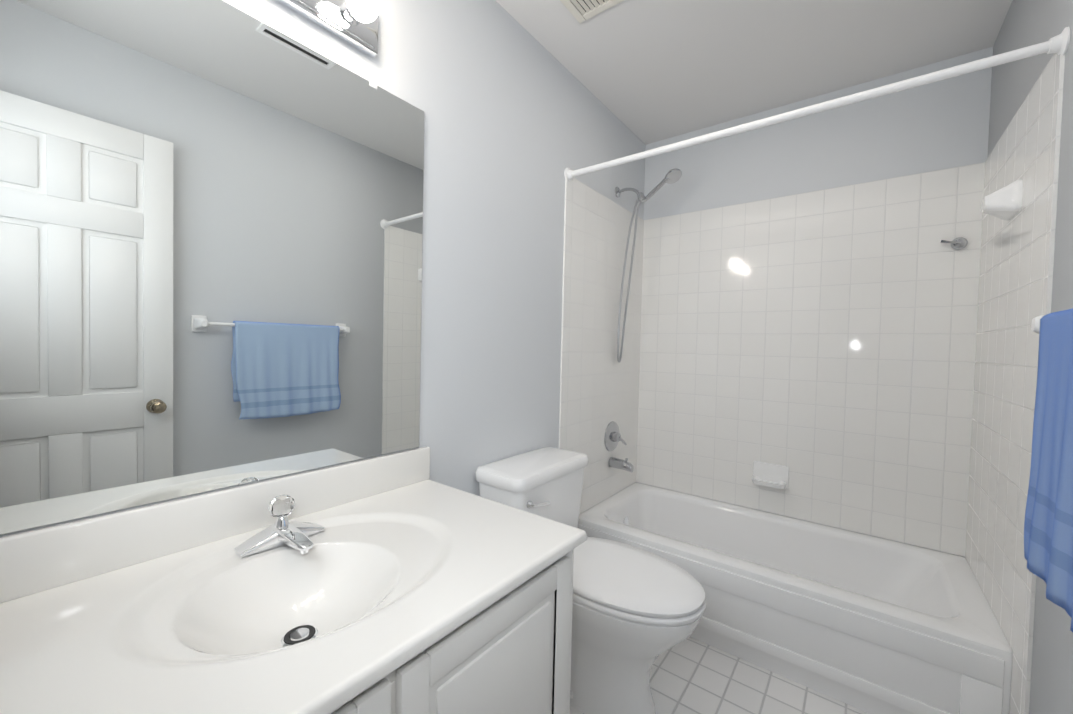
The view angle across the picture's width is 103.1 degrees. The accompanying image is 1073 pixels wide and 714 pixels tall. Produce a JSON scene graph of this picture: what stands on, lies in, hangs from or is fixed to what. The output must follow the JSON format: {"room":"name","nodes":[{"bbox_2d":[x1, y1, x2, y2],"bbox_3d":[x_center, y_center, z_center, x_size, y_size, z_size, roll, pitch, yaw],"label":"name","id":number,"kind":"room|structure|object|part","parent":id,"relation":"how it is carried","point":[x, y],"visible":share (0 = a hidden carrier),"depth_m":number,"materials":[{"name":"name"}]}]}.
{"room":"bathroom","nodes":[
{"label":"bathroom","id":0,"kind":"room"},
{"bbox_2d":[0,0,645,536],"bbox_3d":[-0.209,-0.078,1.706,0.100,2.561,2.964,2,2,37],"label":"wall","id":1,"kind":"structure","parent":0,"point":[518,118],"depth_m":1.62,"materials":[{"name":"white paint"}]},
{"bbox_2d":[0,0,423,534],"bbox_3d":[-0.682,-0.249,0.987,0.008,1.096,1.010,2,2,37],"label":"mirror","id":2,"kind":"object","parent":1,"relation":"attached to","point":[211,221],"visible":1,"depth_m":0.91,"materials":[{"name":"clear glass"}]},
{"bbox_2d":[277,0,378,57],"bbox_3d":[-0.631,-0.914,0.911,0.136,0.115,0.700,2,2,37],"label":"vanity light","id":3,"kind":"object","parent":1,"relation":"attached to","point":[353,23],"visible":1,"depth_m":1.11,"materials":[{"name":"silver metal"}]},
{"bbox_2d":[559,177,643,513],"bbox_3d":[0.393,0.160,2.416,0.008,2.076,0.908,2,2,37],"label":"wall tile","id":4,"kind":"structure","parent":1,"relation":"attached to","point":[599,387],"depth_m":2.33,"materials":[{"name":"white tile"}]},
{"bbox_2d":[604,421,626,451],"bbox_3d":[0.463,0.464,2.466,0.061,0.176,0.176,2,2,37],"label":"shower valve","id":5,"kind":"object","parent":4,"relation":"attached to","point":[612,438],"visible":1,"depth_m":2.45,"materials":[{"name":"silver metal"}]},
{"bbox_2d":[609,457,633,472],"bbox_3d":[0.489,0.613,2.446,0.138,0.076,0.060,2,2,37],"label":"tub spout","id":6,"kind":"object","parent":4,"relation":"attached to","point":[618,463],"visible":1,"depth_m":2.43,"materials":[{"name":"silver metal"}]},
{"bbox_2d":[615,168,681,361],"bbox_3d":[0.621,-0.504,2.408,0.332,1.082,0.175,2,2,37],"label":"shower head","id":7,"kind":"object","parent":1,"relation":"attached to","point":[673,176],"visible":0.98,"depth_m":2.40},
{"bbox_2d":[570,637,868,713],"bbox_3d":[0.413,1.280,1.240,1.746,0.100,2.964,2,2,37],"label":"floor","id":8,"kind":"structure","parent":0,"point":[689,675],"depth_m":1.58,"materials":[{"name":"tile"}]},
{"bbox_2d":[0,446,586,713],"bbox_3d":[-0.453,0.767,0.832,0.627,0.908,1.061,2,2,37],"label":"bathroom vanity","id":9,"kind":"object","parent":8,"relation":"on","point":[398,583],"visible":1,"depth_m":0.81,"materials":[{"name":"white paint"}]},
{"bbox_2d":[234,495,324,557],"bbox_3d":[-0.546,0.374,0.951,0.161,0.106,0.176,2,2,37],"label":"faucet","id":10,"kind":"object","parent":9,"relation":"on","point":[284,538],"depth_m":0.95,"materials":[{"name":"silver metal"}]},
{"bbox_3d":[-0.375,0.797,0.461,0.018,0.620,0.478,2,2,37],"label":"door","id":11,"kind":"part","parent":9,"relation":"part of","materials":[{"name":"white paint"}]},
{"bbox_3d":[-0.075,0.794,0.852,0.018,0.620,0.476,2,2,37],"label":"door","id":12,"kind":"part","parent":9,"relation":"part of","materials":[{"name":"white paint"}]},
{"bbox_2d":[475,447,705,713],"bbox_3d":[0.206,0.821,1.563,0.786,0.792,0.488,2,2,37],"label":"toilet","id":13,"kind":"object","parent":8,"relation":"on","point":[636,612],"visible":0.58,"depth_m":1.43,"materials":[{"name":"white ceramic"}]},
{"bbox_3d":[0.007,0.530,1.544,0.034,0.034,0.100,2,2,37],"label":"handle","id":14,"kind":"part","parent":13,"relation":"part of","materials":[{"name":"silver metal"}]},
{"bbox_3d":[0.290,0.763,1.498,0.578,0.055,0.404,2,2,37],"label":"seat","id":15,"kind":"part","parent":13,"relation":"part of","materials":[{"name":"white plastic"}]},
{"bbox_2d":[578,482,1012,713],"bbox_3d":[1.029,1.036,2.030,1.540,0.375,0.753,2,2,37],"label":"bathtub","id":16,"kind":"object","parent":8,"relation":"on","point":[869,624],"visible":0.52,"depth_m":1.67,"materials":[{"name":"white ceramic"}]},
{"bbox_2d":[495,0,1012,144],"bbox_3d":[0.475,-1.379,1.170,1.746,0.100,2.964,2,2,37],"label":"ceiling","id":17,"kind":"structure","parent":0,"point":[645,72],"depth_m":1.83,"materials":[{"name":"white paint"}]},
{"bbox_2d":[560,0,623,22],"bbox_3d":[0.202,-1.339,1.504,0.300,0.012,0.300,2,2,37],"label":"ceiling vent","id":18,"kind":"object","parent":17,"relation":"in","point":[581,11],"visible":1,"depth_m":1.63,"materials":[{"name":"white plastic"}]},
{"bbox_2d":[638,46,992,556],"bbox_3d":[1.315,-0.059,2.342,1.546,2.561,0.100,2,2,37],"label":"wall","id":19,"kind":"structure","parent":0,"point":[938,125],"depth_m":2.13,"materials":[{"name":"white paint"}]},
{"bbox_2d":[752,461,788,488],"bbox_3d":[1.242,0.637,2.274,0.170,0.120,0.093,2,2,37],"label":"soap dish","id":20,"kind":"object","parent":19,"relation":"attached to","point":[771,475],"visible":1,"depth_m":2.29,"materials":[{"name":"white ceramic"}]},
{"bbox_2d":[636,162,984,556],"bbox_3d":[1.281,-0.005,2.300,1.530,1.698,0.008,2,2,37],"label":"wall tile","id":21,"kind":"structure","parent":19,"relation":"attached to","point":[821,344],"depth_m":2.16,"materials":[{"name":"white tile"}]},
{"bbox_2d":[940,237,967,249],"bbox_3d":[1.817,-0.494,1.855,0.088,0.052,0.040,2,2,37],"label":"hook","id":22,"kind":"object","parent":21,"relation":"attached to","point":[958,243],"visible":1,"depth_m":1.84,"materials":[{"name":"silver metal"}]},
{"bbox_2d":[988,0,1072,713],"bbox_3d":[1.097,-0.021,0.705,0.100,2.561,2.964,2,2,37],"label":"wall","id":23,"kind":"structure","parent":0,"point":[1026,23],"depth_m":1.11,"materials":[{"name":"paint"}]},
{"bbox_2d":[564,27,1069,180],"bbox_3d":[0.765,-0.848,1.580,1.545,0.068,0.068,2,2,37],"label":"rail","id":24,"kind":"object","parent":23,"relation":"attached to","point":[1058,44],"visible":1,"depth_m":1.36,"materials":[{"name":"white plastic"}]},
{"bbox_2d":[965,53,1064,713],"bbox_3d":[1.620,0.213,1.490,0.008,2.076,0.884,2,2,37],"label":"wall tile","id":25,"kind":"structure","parent":23,"relation":"attached to","point":[1016,274],"depth_m":1.35,"materials":[{"name":"white tile"}]},
{"bbox_2d":[981,179,1022,219],"bbox_3d":[1.555,-0.519,1.431,0.076,0.100,0.150,2,2,37],"label":"soap dish","id":26,"kind":"object","parent":25,"relation":"attached to","point":[1004,203],"visible":1,"depth_m":1.39,"materials":[{"name":"white ceramic"}]},
{"bbox_2d":[1024,308,1072,631],"bbox_3d":[0.897,0.165,0.630,0.115,0.549,0.804,2,2,37],"label":"towel","id":27,"kind":"object","parent":23,"relation":"attached to","point":[1048,539],"visible":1,"depth_m":0.80,"materials":[{"name":"blue fabric"}]}
]}

